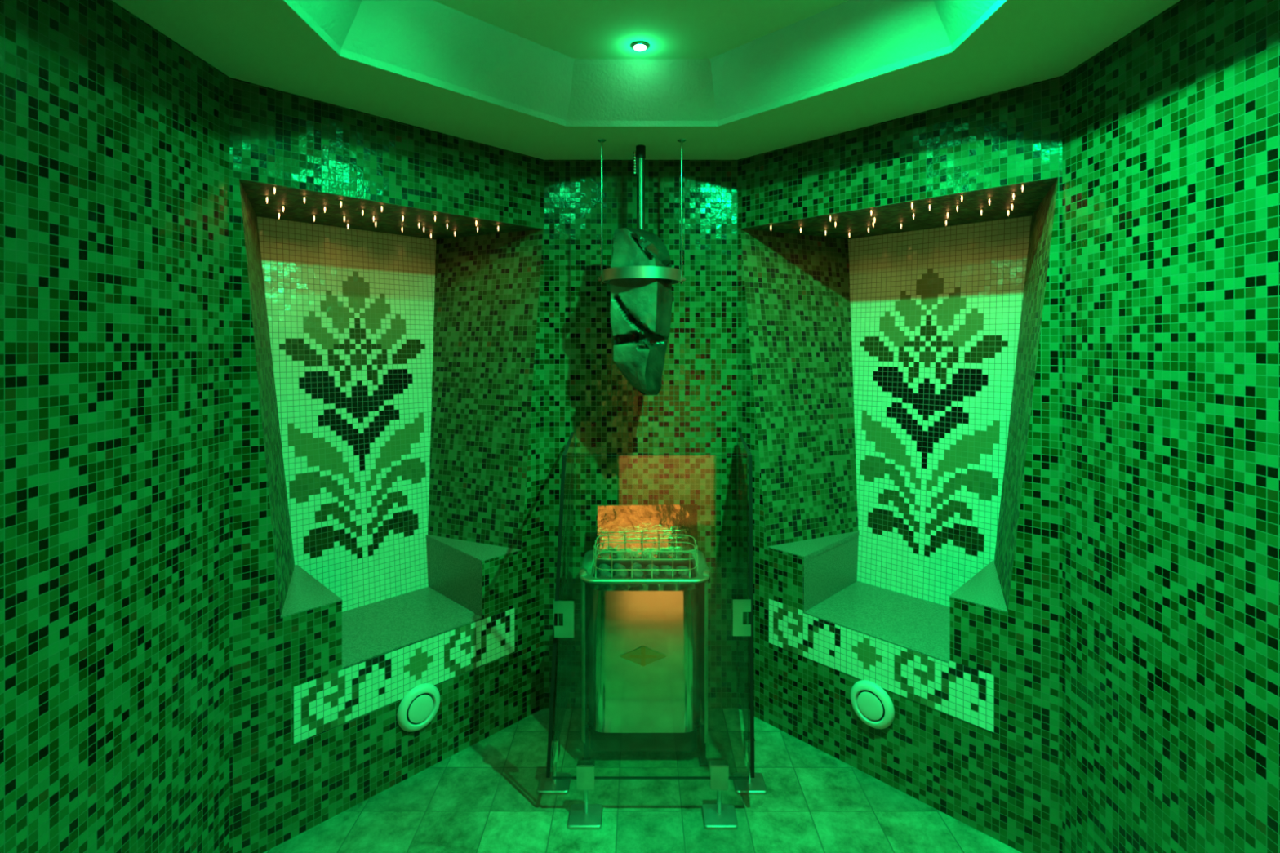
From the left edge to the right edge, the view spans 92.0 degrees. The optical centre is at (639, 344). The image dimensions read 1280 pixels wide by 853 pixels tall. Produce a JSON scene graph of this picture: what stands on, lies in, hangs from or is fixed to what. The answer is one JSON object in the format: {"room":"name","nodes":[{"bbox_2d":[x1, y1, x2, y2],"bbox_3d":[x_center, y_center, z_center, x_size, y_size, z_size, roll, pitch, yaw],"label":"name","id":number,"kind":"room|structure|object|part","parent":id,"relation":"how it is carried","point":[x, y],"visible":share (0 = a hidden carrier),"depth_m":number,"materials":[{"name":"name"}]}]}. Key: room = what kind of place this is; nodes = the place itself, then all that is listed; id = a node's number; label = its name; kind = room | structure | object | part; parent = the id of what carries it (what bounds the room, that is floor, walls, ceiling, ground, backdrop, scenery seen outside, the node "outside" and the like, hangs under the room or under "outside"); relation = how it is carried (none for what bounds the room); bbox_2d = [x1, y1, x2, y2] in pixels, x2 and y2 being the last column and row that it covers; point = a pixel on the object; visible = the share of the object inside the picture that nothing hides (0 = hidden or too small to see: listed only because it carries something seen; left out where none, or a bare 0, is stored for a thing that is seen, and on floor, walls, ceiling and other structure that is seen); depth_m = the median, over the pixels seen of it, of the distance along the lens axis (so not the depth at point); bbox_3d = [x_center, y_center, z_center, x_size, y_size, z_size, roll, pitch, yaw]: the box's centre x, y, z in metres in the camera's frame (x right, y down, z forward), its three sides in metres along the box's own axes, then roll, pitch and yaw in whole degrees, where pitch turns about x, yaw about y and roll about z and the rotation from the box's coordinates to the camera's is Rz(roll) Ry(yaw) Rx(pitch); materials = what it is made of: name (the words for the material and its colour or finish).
{"room":"spa","nodes":[
{"label":"spa","id":0,"kind":"room"},
{"bbox_2d":[0,0,229,852],"bbox_3d":[-1.242,0.390,0.711,0.001,2.400,2.322,0,0,0],"label":"wall","id":1,"kind":"structure","parent":0,"point":[114,134],"depth_m":1.45,"materials":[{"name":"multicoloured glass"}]},
{"bbox_2d":[239,180,294,616],"bbox_3d":[-1.315,0.201,2.211,0.138,1.415,0.654,0,0,-28],"label":"wall","id":2,"kind":"structure","parent":0,"point":[279,510],"depth_m":2.14,"materials":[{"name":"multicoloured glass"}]},
{"bbox_2d":[229,77,543,852],"bbox_3d":[-0.831,0.390,2.289,0.001,2.400,1.172,0,0,45],"label":"wall","id":3,"kind":"structure","parent":0,"point":[280,788],"depth_m":2.06,"materials":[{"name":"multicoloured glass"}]},
{"bbox_2d":[280,534,520,668],"bbox_3d":[-0.997,0.998,2.466,0.482,0.260,0.916,0,0,45],"label":"bench","id":4,"kind":"object","parent":3,"relation":"attached to","point":[452,599],"visible":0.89,"depth_m":2.51,"materials":[{"name":"beige stone"}]},
{"bbox_3d":[-1.251,0.877,2.208,0.481,0.018,0.190,0,0,45],"label":"armrest","id":5,"kind":"part","parent":4,"relation":"part of","materials":[{"name":"stone"}]},
{"bbox_2d":[257,217,435,612],"bbox_3d":[-1.200,0.308,2.666,0.143,1.638,0.766,0,0,45],"label":"mosaic","id":6,"kind":"object","parent":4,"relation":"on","point":[350,312],"visible":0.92,"depth_m":2.64,"materials":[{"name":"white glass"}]},
{"bbox_3d":[-0.989,1.113,2.459,0.459,0.030,0.541,0,0,45],"label":"seat","id":7,"kind":"part","parent":4,"relation":"part of","materials":[{"name":"stone"}]},
{"bbox_3d":[-0.741,1.007,2.726,0.482,0.242,0.188,0,0,45],"label":"armrest","id":8,"kind":"part","parent":4,"relation":"part of","materials":[{"name":"stone"}]},
{"bbox_3d":[-0.742,0.877,2.725,0.481,0.018,0.190,0,0,44],"label":"armrest","id":9,"kind":"part","parent":4,"relation":"part of","materials":[{"name":"stone"}]},
{"bbox_2d":[293,607,515,743],"bbox_3d":[-0.822,1.195,2.295,0.001,0.185,0.844,0,0,45],"label":"frieze","id":10,"kind":"object","parent":3,"relation":"attached to","point":[326,702],"visible":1,"depth_m":2.23,"materials":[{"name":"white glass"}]},
{"bbox_2d":[396,683,439,732],"bbox_3d":[-0.814,1.346,2.291,0.022,0.166,0.166,0,0,45],"label":"air vent","id":11,"kind":"object","parent":3,"relation":"in","point":[420,706],"visible":1,"depth_m":2.28,"materials":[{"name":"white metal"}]},
{"bbox_2d":[239,178,542,239],"bbox_3d":[-1.044,-0.507,2.513,1.241,0.001,1.247,0,0,0],"label":"ceiling","id":12,"kind":"structure","parent":0,"point":[389,220],"depth_m":2.42,"materials":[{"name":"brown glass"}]},
{"bbox_2d":[427,229,542,550],"bbox_3d":[-0.746,0.201,2.789,0.654,1.415,0.138,0,0,27],"label":"wall","id":13,"kind":"structure","parent":0,"point":[486,289],"depth_m":2.78,"materials":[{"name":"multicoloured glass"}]},
{"bbox_2d":[543,160,737,707],"bbox_3d":[0.004,0.390,2.707,0.847,2.400,0.001,0,0,0],"label":"wall","id":14,"kind":"structure","parent":0,"point":[694,411],"depth_m":2.71,"materials":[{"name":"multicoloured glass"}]},
{"bbox_2d":[432,0,848,58],"bbox_3d":[0.011,-1.014,1.506,1.503,0.001,1.373,0,0,0],"label":"ceiling","id":15,"kind":"structure","parent":0,"point":[573,28],"depth_m":1.94,"materials":[{"name":"white paint"}]},
{"bbox_2d":[630,40,649,51],"bbox_3d":[0.000,-1.007,2.096,0.068,0.014,0.068,0,0,0],"label":"recessed light","id":16,"kind":"object","parent":15,"relation":"in","point":[637,46],"visible":1,"depth_m":2.08,"materials":[{"name":"silver metal"}]},
{"bbox_2d":[263,707,1022,852],"bbox_3d":[0.014,1.590,1.128,2.513,0.001,3.157,0,0,0],"label":"floor","id":17,"kind":"structure","parent":0,"point":[483,797],"depth_m":2.11,"materials":[{"name":"tile"}]},
{"bbox_2d":[579,504,710,766],"bbox_3d":[0.018,1.133,2.470,0.498,0.915,0.358,0,0,0],"label":"heater","id":18,"kind":"object","parent":17,"relation":"on","point":[645,645],"visible":0.99,"depth_m":2.34,"materials":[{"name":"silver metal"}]},
{"bbox_3d":[-0.204,1.520,2.350,0.032,0.140,0.040,0,0,0],"label":"leg","id":19,"kind":"part","parent":18,"relation":"part of","materials":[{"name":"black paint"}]},
{"bbox_2d":[595,574,608,586],"bbox_3d":[-0.149,0.911,2.389,0.048,0.039,0.053,0,0,41],"label":"stone","id":20,"kind":"object","parent":18,"relation":"on","point":[602,575],"visible":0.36,"depth_m":2.38,"materials":[{"name":"stone"}]},
{"bbox_2d":[597,563,610,573],"bbox_3d":[-0.145,0.908,2.504,0.057,0.040,0.047,0,0,32],"label":"stone","id":21,"kind":"object","parent":18,"relation":"on","point":[603,566],"visible":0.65,"depth_m":2.49,"materials":[{"name":"stone"}]},
{"bbox_2d":[598,570,611,577],"bbox_3d":[-0.138,0.913,2.445,0.048,0.042,0.053,0,0,-22],"label":"stone","id":22,"kind":"object","parent":18,"relation":"on","point":[606,573],"visible":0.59,"depth_m":2.44,"materials":[{"name":"stone"}]},
{"bbox_2d":[613,574,622,586],"bbox_3d":[-0.081,0.909,2.391,0.047,0.042,0.051,0,0,35],"label":"stone","id":23,"kind":"object","parent":18,"relation":"on","point":[616,575],"visible":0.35,"depth_m":2.38,"materials":[{"name":"stone"}]},
{"bbox_2d":[613,563,625,571],"bbox_3d":[-0.084,0.905,2.505,0.049,0.041,0.054,0,0,9],"label":"stone","id":24,"kind":"object","parent":18,"relation":"on","point":[616,566],"visible":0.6,"depth_m":2.49,"materials":[{"name":"grey stone"}]},
{"bbox_2d":[615,568,627,577],"bbox_3d":[-0.073,0.906,2.448,0.056,0.040,0.048,0,0,35],"label":"stone","id":25,"kind":"object","parent":18,"relation":"on","point":[624,574],"visible":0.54,"depth_m":2.43,"materials":[{"name":"stone"}]},
{"bbox_2d":[628,563,641,573],"bbox_3d":[-0.021,0.905,2.501,0.050,0.041,0.045,0,0,-38],"label":"stone","id":26,"kind":"object","parent":18,"relation":"on","point":[636,566],"visible":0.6,"depth_m":2.49,"materials":[{"name":"stone"}]},
{"bbox_2d":[629,575,640,586],"bbox_3d":[-0.020,0.913,2.390,0.056,0.041,0.047,0,0,10],"label":"stone","id":27,"kind":"object","parent":18,"relation":"on","point":[633,576],"visible":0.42,"depth_m":2.38,"materials":[{"name":"grey stone"}]},
{"bbox_2d":[631,570,644,577],"bbox_3d":[-0.010,0.909,2.448,0.054,0.040,0.050,0,0,13],"label":"stone","id":28,"kind":"object","parent":18,"relation":"on","point":[638,573],"visible":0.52,"depth_m":2.43,"materials":[{"name":"grey stone"}]},
{"bbox_3d":[0.016,1.195,2.470,0.428,0.520,0.300,0,0,0],"label":"panel","id":29,"kind":"part","parent":18,"relation":"part of","materials":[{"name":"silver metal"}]},
{"bbox_2d":[593,533,697,577],"bbox_3d":[0.022,0.836,2.447,0.406,0.108,0.216,0,0,0],"label":"wire basket","id":30,"kind":"object","parent":18,"relation":"on","point":[603,553],"depth_m":2.48,"materials":[{"name":"silver metal"}]},
{"bbox_2d":[644,564,658,573],"bbox_3d":[0.048,0.908,2.501,0.053,0.042,0.048,0,0,31],"label":"stone","id":31,"kind":"object","parent":18,"relation":"on","point":[648,566],"visible":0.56,"depth_m":2.49,"materials":[{"name":"stone"}]},
{"bbox_2d":[644,573,657,577],"bbox_3d":[0.044,0.904,2.392,0.049,0.041,0.054,0,0,16],"label":"stone","id":32,"kind":"object","parent":18,"relation":"on","point":[649,575],"visible":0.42,"depth_m":2.38,"materials":[{"name":"stone"}]},
{"bbox_2d":[647,568,659,577],"bbox_3d":[0.054,0.905,2.449,0.046,0.039,0.055,0,0,4],"label":"stone","id":33,"kind":"object","parent":18,"relation":"on","point":[656,573],"visible":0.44,"depth_m":2.43,"materials":[{"name":"stone"}]},
{"bbox_2d":[661,564,672,573],"bbox_3d":[0.111,0.913,2.503,0.055,0.041,0.049,0,0,5],"label":"stone","id":34,"kind":"object","parent":18,"relation":"on","point":[663,566],"visible":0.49,"depth_m":2.50,"materials":[{"name":"grey stone"}]},
{"bbox_2d":[664,573,672,585],"bbox_3d":[0.109,0.907,2.388,0.046,0.040,0.053,0,0,-8],"label":"stone","id":35,"kind":"object","parent":18,"relation":"on","point":[667,575],"visible":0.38,"depth_m":2.38,"materials":[{"name":"grey stone"}]},
{"bbox_2d":[663,568,675,577],"bbox_3d":[0.115,0.905,2.445,0.048,0.040,0.053,0,0,36],"label":"stone","id":36,"kind":"object","parent":18,"relation":"on","point":[665,572],"visible":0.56,"depth_m":2.43,"materials":[{"name":"stone"}]},
{"bbox_2d":[675,565,688,573],"bbox_3d":[0.172,0.912,2.504,0.050,0.040,0.054,0,0,13],"label":"stone","id":37,"kind":"object","parent":18,"relation":"on","point":[679,566],"visible":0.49,"depth_m":2.49,"materials":[{"name":"grey stone"}]},
{"bbox_2d":[678,570,693,577],"bbox_3d":[0.179,0.909,2.445,0.051,0.039,0.054,0,0,44],"label":"stone","id":38,"kind":"object","parent":18,"relation":"on","point":[681,572],"visible":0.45,"depth_m":2.43,"materials":[{"name":"grey stone"}]},
{"bbox_2d":[679,573,692,586],"bbox_3d":[0.176,0.909,2.389,0.054,0.042,0.048,0,0,25],"label":"stone","id":39,"kind":"object","parent":18,"relation":"on","point":[684,575],"visible":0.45,"depth_m":2.38,"materials":[{"name":"grey stone"}]},
{"bbox_3d":[0.240,1.520,2.570,0.032,0.140,0.040,0,0,0],"label":"leg","id":40,"kind":"part","parent":18,"relation":"part of","materials":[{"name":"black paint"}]},
{"bbox_3d":[0.240,1.520,2.350,0.032,0.140,0.040,0,0,0],"label":"leg","id":41,"kind":"part","parent":18,"relation":"part of","materials":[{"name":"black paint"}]},
{"bbox_2d":[537,431,767,829],"bbox_3d":[0.043,0.981,2.337,0.816,1.217,0.618,0,0,0],"label":"guard","id":42,"kind":"object","parent":17,"relation":"on","point":[585,815],"visible":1,"depth_m":2.11,"materials":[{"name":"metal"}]},
{"bbox_3d":[-0.309,1.534,2.235,0.016,0.088,0.016,0,0,0],"label":"post","id":43,"kind":"part","parent":42,"relation":"part of","materials":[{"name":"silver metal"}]},
{"bbox_3d":[-0.283,0.916,2.365,0.067,1.088,0.559,0,0,0],"label":"pane","id":44,"kind":"part","parent":42,"relation":"part of","materials":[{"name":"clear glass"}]},
{"bbox_3d":[-0.183,1.536,2.090,0.016,0.083,0.016,0,0,0],"label":"post","id":45,"kind":"part","parent":42,"relation":"part of","materials":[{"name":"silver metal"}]},
{"bbox_3d":[0.036,0.918,2.090,0.664,1.090,0.013,0,0,0],"label":"pane","id":46,"kind":"part","parent":42,"relation":"part of","materials":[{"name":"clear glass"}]},
{"bbox_3d":[0.267,1.536,2.090,0.016,0.083,0.016,0,0,0],"label":"post","id":47,"kind":"part","parent":42,"relation":"part of","materials":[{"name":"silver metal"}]},
{"bbox_3d":[0.402,0.916,2.365,0.021,1.087,0.562,0,0,5],"label":"pane","id":48,"kind":"part","parent":42,"relation":"part of","materials":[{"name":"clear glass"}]},
{"bbox_3d":[0.395,1.534,2.235,0.016,0.088,0.016,0,0,0],"label":"post","id":49,"kind":"part","parent":42,"relation":"part of","materials":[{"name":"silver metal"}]},
{"bbox_2d":[283,0,1006,126],"bbox_3d":[0.011,-0.912,1.506,1.704,0.204,1.574,0,0,0],"label":"ceiling","id":50,"kind":"structure","parent":0,"point":[430,42],"depth_m":1.97,"materials":[{"name":"white paint"}]},
{"bbox_2d":[111,0,1180,159],"bbox_3d":[0.014,-0.810,1.128,2.513,0.001,3.157,0,0,0],"label":"ceiling","id":51,"kind":"structure","parent":0,"point":[267,43],"depth_m":1.88,"materials":[{"name":"white paint"}]},
{"bbox_2d":[633,145,645,230],"bbox_3d":[-0.003,-0.618,2.525,0.050,0.385,0.039,0,0,0],"label":"pipe","id":52,"kind":"object","parent":51,"relation":"attached to","point":[639,154],"visible":0.84,"depth_m":2.51,"materials":[{"name":"metal"}]},
{"bbox_2d":[597,138,686,284],"bbox_3d":[0.006,-0.525,2.446,0.312,0.570,0.312,0,0,-39],"label":"hanger","id":53,"kind":"object","parent":51,"relation":"hanging from","point":[675,275],"visible":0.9,"depth_m":2.35,"materials":[{"name":"metal"}]},
{"bbox_3d":[-0.151,-0.525,2.446,0.009,0.570,0.009,0,0,0],"label":"rod","id":54,"kind":"part","parent":53,"relation":"part of","materials":[{"name":"silver metal"}]},
{"bbox_2d":[609,227,672,395],"bbox_3d":[0.003,-0.132,2.434,0.252,0.658,0.235,0,0,5],"label":"rock","id":55,"kind":"object","parent":53,"relation":"hanging from","point":[641,308],"visible":0.95,"depth_m":2.36,"materials":[{"name":"stone"}]},
{"bbox_3d":[0.165,-0.525,2.446,0.009,0.570,0.009,0,0,0],"label":"rod","id":56,"kind":"part","parent":53,"relation":"part of","materials":[{"name":"silver metal"}]},
{"bbox_2d":[740,228,858,546],"bbox_3d":[0.760,0.191,2.777,0.651,1.395,0.138,0,0,-26],"label":"wall","id":57,"kind":"structure","parent":0,"point":[797,286],"depth_m":2.76,"materials":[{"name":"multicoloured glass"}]},
{"bbox_2d":[737,75,1062,852],"bbox_3d":[0.849,0.390,2.284,0.001,2.400,1.195,0,0,-45],"label":"wall","id":58,"kind":"structure","parent":0,"point":[1005,784],"depth_m":2.06,"materials":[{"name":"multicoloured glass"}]},
{"bbox_2d":[850,680,894,728],"bbox_3d":[0.847,1.323,2.270,0.022,0.166,0.166,0,0,-45],"label":"air vent","id":59,"kind":"object","parent":58,"relation":"in","point":[873,705],"visible":1,"depth_m":2.26,"materials":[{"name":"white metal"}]},
{"bbox_2d":[768,599,994,733],"bbox_3d":[0.839,1.155,2.290,0.001,0.185,0.850,0,0,-45],"label":"frieze","id":60,"kind":"object","parent":58,"relation":"attached to","point":[965,693],"visible":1,"depth_m":2.23,"materials":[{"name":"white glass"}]},
{"bbox_2d":[767,530,1007,662],"bbox_3d":[1.023,0.975,2.454,0.485,0.254,0.898,0,0,-45],"label":"bench","id":61,"kind":"object","parent":58,"relation":"attached to","point":[833,592],"visible":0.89,"depth_m":2.50,"materials":[{"name":"beige stone"}]},
{"bbox_3d":[0.769,0.857,2.710,0.485,0.018,0.175,0,0,-45],"label":"armrest","id":62,"kind":"part","parent":61,"relation":"part of","materials":[{"name":"stone"}]},
{"bbox_3d":[0.767,0.984,2.711,0.485,0.236,0.173,0,0,-45],"label":"armrest","id":63,"kind":"part","parent":61,"relation":"part of","materials":[{"name":"stone"}]},
{"bbox_3d":[1.016,1.087,2.447,0.464,0.030,0.552,0,0,-45],"label":"seat","id":64,"kind":"part","parent":61,"relation":"part of","materials":[{"name":"stone"}]},
{"bbox_2d":[848,216,1031,607],"bbox_3d":[1.223,0.302,2.654,0.133,1.627,0.773,0,0,-45],"label":"mosaic","id":65,"kind":"object","parent":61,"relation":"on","point":[935,313],"visible":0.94,"depth_m":2.63,"materials":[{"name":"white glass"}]},
{"bbox_3d":[1.279,0.857,2.199,0.175,0.018,0.485,0,0,45],"label":"armrest","id":66,"kind":"part","parent":61,"relation":"part of","materials":[{"name":"stone"}]},
{"bbox_2d":[743,177,1057,239],"bbox_3d":[1.067,-0.507,2.498,1.258,0.001,1.259,0,0,0],"label":"ceiling","id":67,"kind":"structure","parent":0,"point":[888,218],"depth_m":2.42,"materials":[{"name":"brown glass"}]},
{"bbox_2d":[994,177,1057,611],"bbox_3d":[1.345,0.191,2.191,0.138,1.395,0.651,0,0,26],"label":"wall","id":68,"kind":"structure","parent":0,"point":[1042,221],"depth_m":2.13,"materials":[{"name":"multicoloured tile"}]},
{"bbox_2d":[1062,0,1279,852],"bbox_3d":[1.271,0.390,0.706,0.001,2.400,2.311,0,0,0],"label":"wall","id":69,"kind":"structure","parent":0,"point":[1171,131],"depth_m":1.48,"materials":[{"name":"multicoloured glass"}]}
]}

